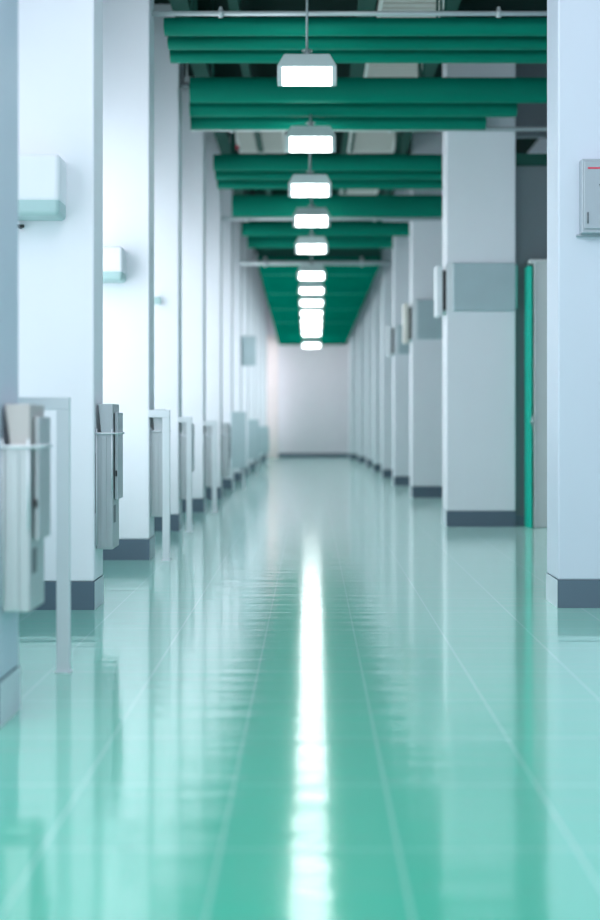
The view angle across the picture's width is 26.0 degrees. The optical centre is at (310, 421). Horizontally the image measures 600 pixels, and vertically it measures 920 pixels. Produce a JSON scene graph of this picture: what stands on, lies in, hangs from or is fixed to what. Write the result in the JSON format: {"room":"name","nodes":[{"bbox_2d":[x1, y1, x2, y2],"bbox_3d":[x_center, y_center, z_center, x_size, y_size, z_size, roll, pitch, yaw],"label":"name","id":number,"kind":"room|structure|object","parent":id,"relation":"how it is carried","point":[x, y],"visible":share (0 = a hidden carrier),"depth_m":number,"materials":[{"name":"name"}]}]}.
{"room":"hospital interior","nodes":[
{"label":"hospital interior","id":0,"kind":"room"},
{"bbox_2d":[267,335,277,457],"bbox_3d":[-1.300,-0.850,43.550,0.400,4.100,0.300,0,0,0],"label":"wall","id":1,"kind":"structure","parent":0,"point":[272,342],"depth_m":43.40,"materials":[{"name":"white paint"}]},
{"bbox_2d":[0,457,599,919],"bbox_3d":[0.675,1.250,21.900,6.050,0.100,45.800,0,0,0],"label":"floor","id":2,"kind":"structure","parent":0,"point":[332,698],"depth_m":5.07,"materials":[{"name":"green tile"}]},
{"bbox_2d":[0,0,19,727],"bbox_3d":[-1.782,-1.700,5.260,1.128,5.800,0.368,0,0,0],"label":"column","id":3,"kind":"structure","parent":2,"relation":"on","point":[9,670],"depth_m":5.25,"materials":[{"name":"grey paint"}]},
{"bbox_2d":[0,404,52,611],"bbox_3d":[-1.147,0.340,5.247,0.154,0.820,0.305,0,0,0],"label":"wall-mounted box","id":4,"kind":"object","parent":3,"relation":"attached to","point":[25,463],"visible":1,"depth_m":5.12,"materials":[{"name":"grey plastic"}]},
{"bbox_2d":[18,397,71,672],"bbox_3d":[-1.323,0.540,6.240,0.346,1.320,0.062,0,0,0],"label":"guard rail","id":5,"kind":"object","parent":2,"relation":"on","point":[62,405],"visible":0.52,"depth_m":6.22,"materials":[{"name":"white metal"}]},
{"bbox_2d":[18,0,103,609],"bbox_3d":[-1.863,-1.700,8.480,0.965,5.800,0.368,0,0,0],"label":"column","id":6,"kind":"structure","parent":2,"relation":"on","point":[60,42],"depth_m":8.30,"materials":[{"name":"white paint"}]},
{"bbox_2d":[18,154,65,220],"bbox_3d":[-1.803,-1.472,8.170,0.494,0.383,0.260,0,0,0],"label":"wall unit","id":7,"kind":"object","parent":6,"relation":"attached to","point":[41,177],"depth_m":8.04,"materials":[{"name":"white plastic"}]},
{"bbox_2d":[18,200,65,220],"bbox_3d":[-1.805,-1.338,8.173,0.490,0.115,0.254,0,0,0],"label":"air vent","id":8,"kind":"object","parent":7,"relation":"in","point":[28,210],"depth_m":8.05,"materials":[{"name":"teal plastic"}]},
{"bbox_2d":[95,404,123,548],"bbox_3d":[-1.313,0.351,8.488,0.149,0.937,0.305,0,0,0],"label":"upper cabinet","id":9,"kind":"object","parent":6,"relation":"attached to","point":[109,442],"visible":1,"depth_m":8.36,"materials":[{"name":"white metal"}]},
{"bbox_2d":[103,0,154,559],"bbox_3d":[-1.873,-1.700,11.480,0.945,5.800,0.368,0,0,0],"label":"column","id":10,"kind":"structure","parent":2,"relation":"on","point":[128,25],"depth_m":11.30,"materials":[{"name":"white paint"}]},
{"bbox_2d":[103,246,126,282],"bbox_3d":[-1.799,-1.350,11.170,0.402,0.289,0.260,0,0,0],"label":"wall unit","id":11,"kind":"object","parent":10,"relation":"attached to","point":[114,257],"depth_m":11.05,"materials":[{"name":"white plastic"}]},
{"bbox_2d":[103,272,125,282],"bbox_3d":[-1.801,-1.249,11.173,0.398,0.087,0.254,0,0,0],"label":"air vent","id":12,"kind":"object","parent":11,"relation":"in","point":[108,277],"depth_m":11.05,"materials":[{"name":"teal plastic"}]},
{"bbox_2d":[150,409,170,516],"bbox_3d":[-1.331,0.360,11.488,0.154,0.940,0.305,0,0,0],"label":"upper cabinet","id":13,"kind":"object","parent":10,"relation":"attached to","point":[156,434],"visible":0.48,"depth_m":11.36,"materials":[{"name":"white metal"}]},
{"bbox_2d":[152,6,546,17],"bbox_3d":[0.497,-3.624,11.500,3.805,0.094,0.074,0,0,0],"label":"ceiling pipe","id":14,"kind":"object","parent":10,"relation":"attached to","point":[220,13],"visible":0.93,"depth_m":11.48,"materials":[{"name":"grey metal"}]},
{"bbox_2d":[149,410,170,560],"bbox_3d":[-1.310,0.548,11.260,0.190,1.304,0.064,0,0,0],"label":"guard rail","id":15,"kind":"object","parent":2,"relation":"on","point":[165,414],"visible":1,"depth_m":11.24,"materials":[{"name":"white metal"}]},
{"bbox_2d":[154,4,181,530],"bbox_3d":[-1.899,-1.700,14.480,0.895,5.800,0.368,0,0,0],"label":"column","id":16,"kind":"structure","parent":2,"relation":"on","point":[167,89],"depth_m":14.30,"materials":[{"name":"white paint"}]},
{"bbox_2d":[154,297,160,303],"bbox_3d":[-1.683,-1.329,14.260,0.080,0.080,0.080,0,0,0],"label":"wall sensor","id":17,"kind":"object","parent":16,"relation":"attached to","point":[157,300],"visible":0.84,"depth_m":14.22,"materials":[{"name":"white plastic"}]},
{"bbox_2d":[179,63,188,87],"bbox_3d":[-1.405,-3.852,14.420,0.100,0.260,0.100,0,0,0],"label":"bracket","id":18,"kind":"object","parent":16,"relation":"attached to","point":[182,83],"visible":0.84,"depth_m":14.39,"materials":[{"name":"metal"}]},
{"bbox_2d":[179,422,194,498],"bbox_3d":[-1.381,0.412,14.488,0.154,0.885,0.305,0,0,0],"label":"upper cabinet","id":19,"kind":"object","parent":16,"relation":"attached to","point":[182,438],"visible":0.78,"depth_m":14.36,"materials":[{"name":"grey metal"}]},
{"bbox_2d":[178,417,192,531],"bbox_3d":[-1.377,0.573,14.250,0.157,1.255,0.060,0,0,0],"label":"guard rail","id":20,"kind":"object","parent":2,"relation":"on","point":[188,420],"visible":1,"depth_m":14.23,"materials":[{"name":"white metal"}]},
{"bbox_2d":[182,77,205,511],"bbox_3d":[-1.886,-1.700,17.480,0.920,5.800,0.368,0,0,0],"label":"column","id":21,"kind":"structure","parent":2,"relation":"on","point":[193,142],"depth_m":17.30,"materials":[{"name":"white paint"}]},
{"bbox_2d":[204,426,211,486],"bbox_3d":[-1.355,0.440,17.488,0.154,0.860,0.305,0,0,0],"label":"upper cabinet","id":22,"kind":"object","parent":21,"relation":"attached to","point":[207,438],"visible":0.65,"depth_m":17.36,"materials":[{"name":"grey paint"}]},
{"bbox_2d":[203,421,216,512],"bbox_3d":[-1.335,0.593,17.250,0.189,1.213,0.065,0,0,0],"label":"guard rail","id":23,"kind":"object","parent":2,"relation":"on","point":[213,424],"visible":1,"depth_m":17.23,"materials":[{"name":"white metal"}]},
{"bbox_2d":[206,131,222,498],"bbox_3d":[-1.876,-1.700,20.480,0.940,5.800,0.368,0,0,0],"label":"column","id":24,"kind":"structure","parent":2,"relation":"on","point":[213,195],"depth_m":20.30,"materials":[{"name":"white paint"}]},
{"bbox_2d":[221,423,231,477],"bbox_3d":[-1.335,0.445,20.488,0.154,0.850,0.305,0,0,0],"label":"upper cabinet","id":25,"kind":"object","parent":24,"relation":"attached to","point":[226,436],"visible":1,"depth_m":20.36,"materials":[{"name":"grey paint"}]},
{"bbox_2d":[222,217,441,221],"bbox_3d":[0.425,-3.215,20.450,3.650,0.129,0.101,0,0,0],"label":"ceiling pipe","id":26,"kind":"object","parent":24,"relation":"attached to","point":[247,219],"visible":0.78,"depth_m":20.42,"materials":[{"name":"grey metal"}]},
{"bbox_2d":[222,189,232,488],"bbox_3d":[-1.881,-1.700,23.480,0.930,5.800,0.368,0,0,0],"label":"column","id":27,"kind":"structure","parent":2,"relation":"on","point":[227,225],"depth_m":23.30,"materials":[{"name":"white paint"}]},
{"bbox_2d":[233,220,241,480],"bbox_3d":[-1.881,-1.700,26.480,0.930,5.800,0.368,0,0,0],"label":"column","id":28,"kind":"structure","parent":2,"relation":"on","point":[237,224],"depth_m":26.30,"materials":[{"name":"white paint"}]},
{"bbox_2d":[241,336,255,365],"bbox_3d":[-1.268,-1.440,26.430,0.297,0.600,0.160,0,0,0],"label":"wall box","id":29,"kind":"object","parent":28,"relation":"attached to","point":[248,343],"visible":1,"depth_m":26.35,"materials":[{"name":"grey metal"}]},
{"bbox_2d":[231,412,245,489],"bbox_3d":[-1.280,0.510,22.925,0.260,1.380,0.050,0,0,0],"label":"barrier panel","id":30,"kind":"object","parent":2,"relation":"on","point":[238,419],"visible":1,"depth_m":22.90,"materials":[{"name":"grey paint"}]},
{"bbox_2d":[242,220,248,474],"bbox_3d":[-1.881,-1.700,29.480,0.930,5.800,0.368,0,0,0],"label":"column","id":31,"kind":"structure","parent":2,"relation":"on","point":[245,251],"depth_m":29.30,"materials":[{"name":"white paint"}]},
{"bbox_2d":[249,248,254,469],"bbox_3d":[-1.881,-1.700,32.480,0.930,5.800,0.368,0,0,0],"label":"column","id":32,"kind":"structure","parent":2,"relation":"on","point":[251,250],"depth_m":32.30,"materials":[{"name":"white paint"}]},
{"bbox_2d":[248,420,258,475],"bbox_3d":[-1.285,0.575,28.925,0.250,1.250,0.050,0,0,0],"label":"barrier panel","id":33,"kind":"object","parent":2,"relation":"on","point":[253,425],"visible":1,"depth_m":28.90,"materials":[{"name":"grey paint"}]},
{"bbox_2d":[254,253,258,465],"bbox_3d":[-1.881,-1.700,35.480,0.930,5.800,0.368,0,0,0],"label":"column","id":34,"kind":"structure","parent":2,"relation":"on","point":[256,268],"depth_m":35.30,"materials":[{"name":"white paint"}]},
{"bbox_2d":[259,271,262,462],"bbox_3d":[-1.881,-1.700,38.480,0.930,5.800,0.368,0,0,0],"label":"column","id":35,"kind":"structure","parent":2,"relation":"on","point":[260,279],"depth_m":38.30,"materials":[{"name":"white paint"}]},
{"bbox_2d":[259,426,268,466],"bbox_3d":[-1.270,0.660,34.925,0.280,1.080,0.050,0,0,0],"label":"barrier panel","id":36,"kind":"object","parent":2,"relation":"on","point":[263,430],"visible":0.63,"depth_m":34.90,"materials":[{"name":"grey paint"}]},
{"bbox_2d":[263,286,266,459],"bbox_3d":[-1.881,-1.700,41.480,0.930,5.800,0.368,0,0,0],"label":"column","id":37,"kind":"structure","parent":2,"relation":"on","point":[264,294],"depth_m":41.30,"materials":[{"name":"white paint"}]},
{"bbox_2d":[349,317,357,458],"bbox_3d":[1.603,-1.700,42.050,0.734,5.800,0.508,0,0,0],"label":"column","id":38,"kind":"structure","parent":2,"relation":"on","point":[353,338],"depth_m":41.80,"materials":[{"name":"white paint"}]},
{"bbox_2d":[358,299,365,462],"bbox_3d":[1.763,-1.700,38.750,0.734,5.800,0.508,0,0,0],"label":"column","id":39,"kind":"structure","parent":2,"relation":"on","point":[362,314],"depth_m":38.50,"materials":[{"name":"white paint"}]},
{"bbox_2d":[366,282,372,466],"bbox_3d":[1.863,-1.700,35.250,0.734,5.800,0.508,0,0,0],"label":"column","id":40,"kind":"structure","parent":2,"relation":"on","point":[369,298],"depth_m":35.00,"materials":[{"name":"white paint"}]},
{"bbox_2d":[373,265,381,471],"bbox_3d":[1.883,-1.700,31.750,0.734,5.800,0.508,0,0,0],"label":"column","id":41,"kind":"structure","parent":2,"relation":"on","point":[377,280],"depth_m":31.50,"materials":[{"name":"white paint"}]},
{"bbox_2d":[381,220,391,477],"bbox_3d":[1.903,-1.700,28.250,0.734,5.800,0.508,0,0,0],"label":"column","id":42,"kind":"structure","parent":2,"relation":"on","point":[386,253],"depth_m":28.00,"materials":[{"name":"white paint"}]},
{"bbox_2d":[392,189,409,485],"bbox_3d":[1.923,-1.700,24.650,0.734,5.800,0.508,0,0,0],"label":"column","id":43,"kind":"structure","parent":2,"relation":"on","point":[401,244],"depth_m":24.40,"materials":[{"name":"white paint"}]},
{"bbox_2d":[387,325,393,356],"bbox_3d":[1.500,-1.530,24.580,0.120,0.582,0.300,0,0,0],"label":"sign","id":44,"kind":"object","parent":43,"relation":"attached to","point":[390,331],"visible":1,"depth_m":24.43,"materials":[{"name":"white plastic"}]},
{"bbox_2d":[394,324,409,354],"bbox_3d":[1.939,-1.548,24.375,0.762,0.564,0.050,0,0,0],"label":"wall panel","id":45,"kind":"object","parent":43,"relation":"attached to","point":[399,347],"visible":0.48,"depth_m":24.35,"materials":[{"name":"white plastic"}]},
{"bbox_2d":[409,132,441,497],"bbox_3d":[1.963,-1.700,20.850,0.734,5.800,0.508,0,0,0],"label":"column","id":46,"kind":"structure","parent":2,"relation":"on","point":[425,235],"depth_m":20.60,"materials":[{"name":"white paint"}]},
{"bbox_2d":[402,303,411,343],"bbox_3d":[1.535,-1.571,20.780,0.130,0.635,0.300,0,0,0],"label":"sign","id":47,"kind":"object","parent":46,"relation":"attached to","point":[406,310],"visible":1,"depth_m":20.64,"materials":[{"name":"beige plastic"}]},
{"bbox_2d":[412,299,441,339],"bbox_3d":[1.982,-1.624,20.575,0.755,0.638,0.050,0,0,0],"label":"wall panel","id":48,"kind":"object","parent":46,"relation":"attached to","point":[425,325],"visible":0.48,"depth_m":20.55,"materials":[{"name":"white plastic"}]},
{"bbox_2d":[442,63,515,526],"bbox_3d":[1.948,-1.700,15.150,0.794,5.800,0.508,0,0,0],"label":"column","id":49,"kind":"structure","parent":2,"relation":"on","point":[478,167],"depth_m":14.90,"materials":[{"name":"white paint"}]},
{"bbox_2d":[434,265,445,317],"bbox_3d":[1.498,-1.510,15.080,0.115,0.586,0.300,0,0,0],"label":"sign","id":50,"kind":"object","parent":49,"relation":"attached to","point":[439,273],"visible":1,"depth_m":14.94,"materials":[{"name":"white plastic"}]},
{"bbox_2d":[446,262,516,311],"bbox_3d":[1.955,-1.545,14.875,0.806,0.569,0.050,0,0,0],"label":"wall panel","id":51,"kind":"object","parent":49,"relation":"attached to","point":[469,286],"visible":1,"depth_m":14.85,"materials":[{"name":"white plastic"}]},
{"bbox_2d":[546,0,599,607],"bbox_3d":[2.067,-1.700,8.590,0.954,5.800,0.408,0,0,0],"label":"column","id":52,"kind":"structure","parent":2,"relation":"on","point":[573,26],"depth_m":8.39,"materials":[{"name":"white paint"}]},
{"bbox_2d":[576,159,599,236],"bbox_3d":[1.980,-1.438,8.335,0.540,0.487,0.109,0,0,0],"label":"control box","id":53,"kind":"object","parent":52,"relation":"attached to","point":[589,169],"visible":1,"depth_m":8.29,"materials":[{"name":"grey metal"}]},
{"bbox_2d":[267,302,348,452],"bbox_3d":[0.675,-1.700,44.700,6.050,5.800,0.200,0,0,0],"label":"wall","id":54,"kind":"structure","parent":0,"point":[313,383],"depth_m":44.60,"materials":[{"name":"white paint"}]},
{"bbox_2d":[278,453,348,456],"bbox_3d":[0.675,1.135,44.585,6.050,0.130,0.030,0,0,0],"label":"baseboard","id":55,"kind":"structure","parent":54,"relation":"attached to","point":[279,454],"depth_m":44.57,"materials":[{"name":"stone"}]},
{"bbox_2d":[257,257,380,344],"bbox_3d":[0.140,-2.950,35.150,2.480,0.620,18.900,0,0,0],"label":"ceiling","id":56,"kind":"structure","parent":0,"point":[286,333],"depth_m":30.87,"materials":[{"name":"green paint"}]},
{"bbox_2d":[298,280,324,293],"bbox_3d":[0.010,-2.867,26.300,0.546,0.534,0.166,0,0,0],"label":"pendant lamp","id":57,"kind":"object","parent":56,"relation":"hanging from","point":[305,286],"visible":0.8,"depth_m":26.23,"materials":[{"name":"white plastic"}]},
{"bbox_2d":[300,288,322,293],"bbox_3d":[0.010,-2.650,26.300,0.453,0.092,0.158,0,0,0],"label":"diffuser","id":58,"kind":"object","parent":57,"relation":"attached to","point":[302,290],"depth_m":26.22,"materials":[{"name":"white plastic"}]},
{"bbox_2d":[299,294,323,305],"bbox_3d":[0.011,-2.799,28.000,0.549,0.580,0.166,0,0,0],"label":"pendant lamp","id":59,"kind":"object","parent":56,"relation":"hanging from","point":[305,299],"visible":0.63,"depth_m":27.93,"materials":[{"name":"white plastic"}]},
{"bbox_2d":[301,301,321,305],"bbox_3d":[0.011,-2.560,28.000,0.456,0.093,0.158,0,0,0],"label":"diffuser","id":60,"kind":"object","parent":59,"relation":"attached to","point":[303,303],"depth_m":27.92,"materials":[{"name":"white plastic"}]},
{"bbox_2d":[299,306,323,315],"bbox_3d":[0.011,-2.736,29.800,0.550,0.612,0.167,0,0,0],"label":"pendant lamp","id":61,"kind":"object","parent":56,"relation":"hanging from","point":[304,310],"visible":0.75,"depth_m":29.72,"materials":[{"name":"white metal"}]},
{"bbox_2d":[302,311,320,315],"bbox_3d":[0.011,-2.480,29.800,0.457,0.093,0.159,0,0,0],"label":"diffuser","id":62,"kind":"object","parent":61,"relation":"attached to","point":[304,313],"depth_m":29.72,"materials":[{"name":"white plastic"}]},
{"bbox_2d":[301,336,321,347],"bbox_3d":[0.016,-2.547,41.000,0.631,0.396,0.190,0,0,0],"label":"pendant lamp","id":63,"kind":"object","parent":56,"relation":"hanging from","point":[311,342],"visible":0.94,"depth_m":40.91,"materials":[{"name":"white plastic"}]},
{"bbox_2d":[303,344,319,347],"bbox_3d":[0.016,-2.407,41.000,0.524,0.107,0.182,0,0,0],"label":"diffuser","id":64,"kind":"object","parent":63,"relation":"attached to","point":[304,345],"depth_m":40.91,"materials":[{"name":"white plastic"}]},
{"bbox_2d":[300,316,322,323],"bbox_3d":[0.012,-2.699,31.800,0.563,0.579,0.170,0,0,0],"label":"pendant lamp","id":65,"kind":"object","parent":56,"relation":"hanging from","point":[303,319],"visible":0.7,"depth_m":31.72,"materials":[{"name":"white plastic"}]},
{"bbox_2d":[302,319,320,323],"bbox_3d":[0.012,-2.461,31.800,0.467,0.095,0.162,0,0,0],"label":"diffuser","id":66,"kind":"object","parent":65,"relation":"attached to","point":[304,321],"depth_m":31.72,"materials":[{"name":"white plastic"}]},
{"bbox_2d":[300,324,322,329],"bbox_3d":[0.013,-2.675,34.000,0.575,0.511,0.174,0,0,0],"label":"pendant lamp","id":67,"kind":"object","parent":56,"relation":"hanging from","point":[303,326],"visible":0.61,"depth_m":33.92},
{"bbox_2d":[302,325,320,329],"bbox_3d":[0.013,-2.472,34.000,0.478,0.098,0.166,0,0,0],"label":"diffuser","id":68,"kind":"object","parent":67,"relation":"attached to","point":[304,327],"depth_m":33.92,"materials":[{"name":"white plastic"}]},
{"bbox_2d":[301,330,321,335],"bbox_3d":[0.014,-2.640,36.200,0.585,0.464,0.177,0,0,0],"label":"pendant lamp","id":69,"kind":"object","parent":56,"relation":"hanging from","point":[303,332],"visible":0.59,"depth_m":36.12,"materials":[{"name":"white plastic"}]},
{"bbox_2d":[303,332,319,335],"bbox_3d":[0.014,-2.462,36.200,0.485,0.099,0.169,0,0,0],"label":"diffuser","id":70,"kind":"object","parent":69,"relation":"attached to","point":[304,333],"depth_m":36.11,"materials":[{"name":"white plastic"}]},
{"bbox_2d":[240,257,389,266],"bbox_3d":[0.080,-3.152,25.600,2.960,0.193,0.152,0,0,0],"label":"ceiling pipe","id":71,"kind":"object","parent":56,"relation":"attached to","point":[265,262],"visible":0.99,"depth_m":25.56,"materials":[{"name":"grey metal"}]},
{"bbox_2d":[257,189,380,256],"bbox_3d":[0.160,-3.928,25.760,2.440,1.345,0.080,0,0,0],"label":"ceiling","id":72,"kind":"structure","parent":0,"point":[261,252],"depth_m":25.72,"materials":[{"name":"green paint"}]},
{"bbox_2d":[154,0,546,252],"bbox_3d":[0.675,-4.675,26.900,6.050,0.150,35.800,0,0,0],"label":"ceiling","id":73,"kind":"structure","parent":0,"point":[522,145],"depth_m":14.53,"materials":[{"name":"grey paint"}]},
{"bbox_2d":[169,0,245,194],"bbox_3d":[-1.320,-4.395,17.450,0.180,0.410,16.500,0,0,0],"label":"girder","id":74,"kind":"object","parent":73,"relation":"attached to","point":[199,69],"visible":0.13,"depth_m":15.68,"materials":[{"name":"metal"}]},
{"bbox_2d":[228,0,271,194],"bbox_3d":[-0.780,-4.395,17.450,0.100,0.410,16.500,0,0,0],"label":"girder","id":75,"kind":"object","parent":73,"relation":"attached to","point":[234,5],"visible":0.16,"depth_m":15.54,"materials":[{"name":"metal"}]},
{"bbox_2d":[236,131,286,152],"bbox_3d":[-0.750,-4.390,19.450,0.740,0.420,1.540,0,0,0],"label":"ceiling panel","id":76,"kind":"object","parent":73,"relation":"hanging from","point":[273,141],"visible":0.66,"depth_m":19.50,"materials":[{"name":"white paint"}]},
{"bbox_2d":[277,0,336,85],"bbox_3d":[-0.035,-3.782,11.400,0.517,1.636,0.157,0,0,0],"label":"pendant lamp","id":77,"kind":"object","parent":73,"relation":"hanging from","point":[306,69],"visible":1,"depth_m":11.33,"materials":[{"name":"white plastic"}]},
{"bbox_2d":[282,67,331,85],"bbox_3d":[-0.035,-3.029,11.400,0.429,0.123,0.149,0,0,0],"label":"diffuser","id":78,"kind":"object","parent":77,"relation":"attached to","point":[291,76],"depth_m":11.32,"materials":[{"name":"white plastic"}]},
{"bbox_2d":[288,152,331,196],"bbox_3d":[-0.012,-3.665,15.700,0.519,1.871,0.158,0,0,0],"label":"pendant lamp","id":79,"kind":"object","parent":73,"relation":"hanging from","point":[299,185],"visible":0.96,"depth_m":15.63,"materials":[{"name":"white plastic"}]},
{"bbox_2d":[292,184,327,196],"bbox_3d":[-0.012,-2.795,15.700,0.431,0.123,0.150,0,0,0],"label":"diffuser","id":80,"kind":"object","parent":79,"relation":"attached to","point":[298,190],"depth_m":15.63,"materials":[{"name":"white plastic"}]},
{"bbox_2d":[293,152,329,226],"bbox_3d":[0.007,-3.777,19.600,0.558,1.645,0.169,0,0,0],"label":"pendant lamp","id":81,"kind":"object","parent":73,"relation":"hanging from","point":[311,216],"visible":0.97,"depth_m":19.52,"materials":[{"name":"white plastic"}]},
{"bbox_2d":[296,216,326,226],"bbox_3d":[0.007,-3.026,19.600,0.463,0.133,0.161,0,0,0],"label":"diffuser","id":82,"kind":"object","parent":81,"relation":"attached to","point":[301,221],"depth_m":19.52,"materials":[{"name":"white plastic"}]},
{"bbox_2d":[295,227,327,253],"bbox_3d":[0.008,-3.652,20.800,0.528,1.896,0.160,0,0,0],"label":"pendant lamp","id":83,"kind":"object","parent":73,"relation":"hanging from","point":[304,244],"visible":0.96,"depth_m":20.73,"materials":[{"name":"white plastic"}]},
{"bbox_2d":[298,245,324,252],"bbox_3d":[0.008,-2.765,20.800,0.438,0.115,0.152,0,0,0],"label":"diffuser","id":84,"kind":"object","parent":83,"relation":"attached to","point":[301,248],"depth_m":20.72,"materials":[{"name":"white plastic"}]},
{"bbox_2d":[297,253,325,279],"bbox_3d":[0.009,-3.577,23.300,0.520,2.046,0.158,0,0,0],"label":"pendant lamp","id":85,"kind":"object","parent":73,"relation":"hanging from","point":[305,272],"visible":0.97,"depth_m":23.23,"materials":[{"name":"white metal"}]},
{"bbox_2d":[299,272,323,279],"bbox_3d":[0.009,-2.615,23.300,0.431,0.113,0.150,0,0,0],"label":"diffuser","id":86,"kind":"object","parent":85,"relation":"attached to","point":[302,275],"depth_m":23.22,"materials":[{"name":"white plastic"}]},
{"bbox_2d":[274,322,353,322],"bbox_3d":[0.091,-3.708,37.060,2.282,1.784,0.120,0,0,0],"label":"ceiling baffle","id":87,"kind":"structure","parent":73,"relation":"attached to","point":[274,322],"depth_m":37.01,"materials":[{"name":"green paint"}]},
{"bbox_2d":[270,309,358,309],"bbox_3d":[0.095,-3.753,33.660,2.290,1.694,0.120,0,0,0],"label":"ceiling baffle","id":88,"kind":"structure","parent":73,"relation":"attached to","point":[270,309],"depth_m":33.64,"materials":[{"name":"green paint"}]},
{"bbox_2d":[266,293,364,294],"bbox_3d":[0.110,-3.795,30.460,2.320,1.609,0.120,0,0,0],"label":"ceiling beam","id":89,"kind":"structure","parent":73,"relation":"attached to","point":[266,293],"depth_m":30.50,"materials":[{"name":"metal"}]},
{"bbox_2d":[261,274,372,275],"bbox_3d":[0.125,-3.838,27.260,2.350,1.525,0.120,0,0,0],"label":"ceiling beam","id":90,"kind":"structure","parent":73,"relation":"attached to","point":[261,274],"depth_m":27.26,"materials":[{"name":"green metal"}]},
{"bbox_2d":[242,189,409,247],"bbox_3d":[0.505,-3.900,23.160,3.390,1.400,1.520,0,0,0],"label":"ceiling beam","id":91,"kind":"structure","parent":73,"relation":"attached to","point":[260,234],"depth_m":22.44,"materials":[{"name":"green metal"}]},
{"bbox_2d":[213,131,441,188],"bbox_3d":[0.427,-3.977,18.260,3.545,1.247,0.920,0,0,0],"label":"ceiling beam","id":92,"kind":"structure","parent":73,"relation":"attached to","point":[233,170],"depth_m":17.86,"materials":[{"name":"green metal"}]},
{"bbox_2d":[232,153,441,216],"bbox_3d":[0.535,-3.901,20.260,3.530,1.397,0.120,0,0,0],"label":"ceiling beam","id":93,"kind":"structure","parent":73,"relation":"attached to","point":[247,205],"depth_m":20.21,"materials":[{"name":"green metal"}]},
{"bbox_2d":[163,0,546,62],"bbox_3d":[0.970,-4.041,12.170,4.660,1.118,0.900,0,0,0],"label":"ceiling beam","id":94,"kind":"structure","parent":73,"relation":"attached to","point":[193,39],"depth_m":12.13,"materials":[{"name":"green metal"}]},
{"bbox_2d":[336,0,375,194],"bbox_3d":[0.560,-4.395,17.450,0.180,0.410,16.500,0,0,0],"label":"girder","id":95,"kind":"object","parent":73,"relation":"attached to","point":[356,69],"visible":0.16,"depth_m":15.50,"materials":[{"name":"metal"}]},
{"bbox_2d":[340,189,378,194],"bbox_3d":[0.875,-4.390,23.150,0.690,0.420,1.540,0,0,0],"label":"ceiling panel","id":96,"kind":"object","parent":73,"relation":"hanging from","point":[349,191],"visible":0.24,"depth_m":23.68,"materials":[{"name":"green paint"}]},
{"bbox_2d":[189,0,546,129],"bbox_3d":[0.770,-3.959,14.390,4.260,1.282,0.780,0,0,0],"label":"ceiling beam","id":97,"kind":"structure","parent":73,"relation":"attached to","point":[216,103],"depth_m":14.09,"materials":[{"name":"green metal"}]},
{"bbox_2d":[285,114,335,151],"bbox_3d":[-0.005,-3.208,14.410,0.554,0.409,0.168,0,0,0],"label":"pendant lamp","id":98,"kind":"object","parent":97,"relation":"hanging from","point":[310,138],"visible":1,"depth_m":14.33,"materials":[{"name":"white plastic"}]},
{"bbox_2d":[290,137,330,151],"bbox_3d":[-0.005,-3.074,14.410,0.460,0.132,0.160,0,0,0],"label":"diffuser","id":99,"kind":"object","parent":98,"relation":"attached to","point":[297,144],"depth_m":14.33,"materials":[{"name":"white plastic"}]},
{"bbox_2d":[190,127,546,132],"bbox_3d":[1.155,-3.358,14.845,5.070,0.112,0.088,0,0,0],"label":"ceiling pipe","id":100,"kind":"object","parent":97,"relation":"attached to","point":[487,128],"visible":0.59,"depth_m":14.83,"materials":[{"name":"grey metal"}]},
{"bbox_2d":[347,131,394,152],"bbox_3d":[0.920,-4.390,19.450,0.720,0.420,1.540,0,0,0],"label":"ceiling panel","id":101,"kind":"object","parent":73,"relation":"hanging from","point":[365,141],"visible":0.66,"depth_m":19.53,"materials":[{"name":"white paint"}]},
{"bbox_2d":[364,63,422,76],"bbox_3d":[0.980,-4.390,15.500,0.680,0.420,1.240,0,0,0],"label":"ceiling panel","id":102,"kind":"object","parent":73,"relation":"hanging from","point":[371,69],"visible":0.2,"depth_m":15.54,"materials":[{"name":"green paint"}]},
{"bbox_2d":[376,0,443,17],"bbox_3d":[1.010,-4.390,13.050,0.660,0.420,0.940,0,0,0],"label":"ceiling panel","id":103,"kind":"object","parent":73,"relation":"hanging from","point":[383,5],"visible":0.49,"depth_m":13.20,"materials":[{"name":"green paint"}]},
{"bbox_2d":[382,0,460,194],"bbox_3d":[1.410,-4.395,17.450,0.160,0.410,16.500,0,0,0],"label":"girder","id":104,"kind":"object","parent":73,"relation":"attached to","point":[452,5],"visible":0.09,"depth_m":15.68,"materials":[{"name":"metal"}]},
{"bbox_2d":[515,166,546,525],"bbox_3d":[3.025,-0.875,15.037,1.350,4.150,0.165,0,0,0],"label":"wall","id":105,"kind":"structure","parent":0,"point":[530,181],"depth_m":14.98,"materials":[{"name":"grey paint"}]},
{"bbox_2d":[515,154,546,165],"bbox_3d":[3.025,-3.015,15.030,1.350,0.130,0.220,0,0,0],"label":"ceiling beam","id":106,"kind":"structure","parent":105,"relation":"on","point":[520,159],"depth_m":14.92,"materials":[{"name":"green metal"}]},
{"bbox_2d":[525,259,546,527],"bbox_3d":[2.955,-0.325,14.819,1.000,3.050,0.262,0,0,0],"label":"door","id":107,"kind":"structure","parent":105,"relation":"in","point":[535,274],"depth_m":14.77,"materials":[{"name":"paint"}]},
{"bbox_2d":[515,63,546,137],"bbox_3d":[3.025,-4.100,16.450,1.350,1.000,0.100,0,0,0],"label":"wall","id":108,"kind":"structure","parent":0,"point":[528,114],"depth_m":16.40,"materials":[{"name":"grey paint"}]},
{"bbox_2d":[527,138,546,153],"bbox_3d":[3.775,-1.700,21.900,0.150,5.800,45.800,0,0,0],"label":"wall","id":109,"kind":"structure","parent":0,"point":[540,147],"depth_m":21.00,"materials":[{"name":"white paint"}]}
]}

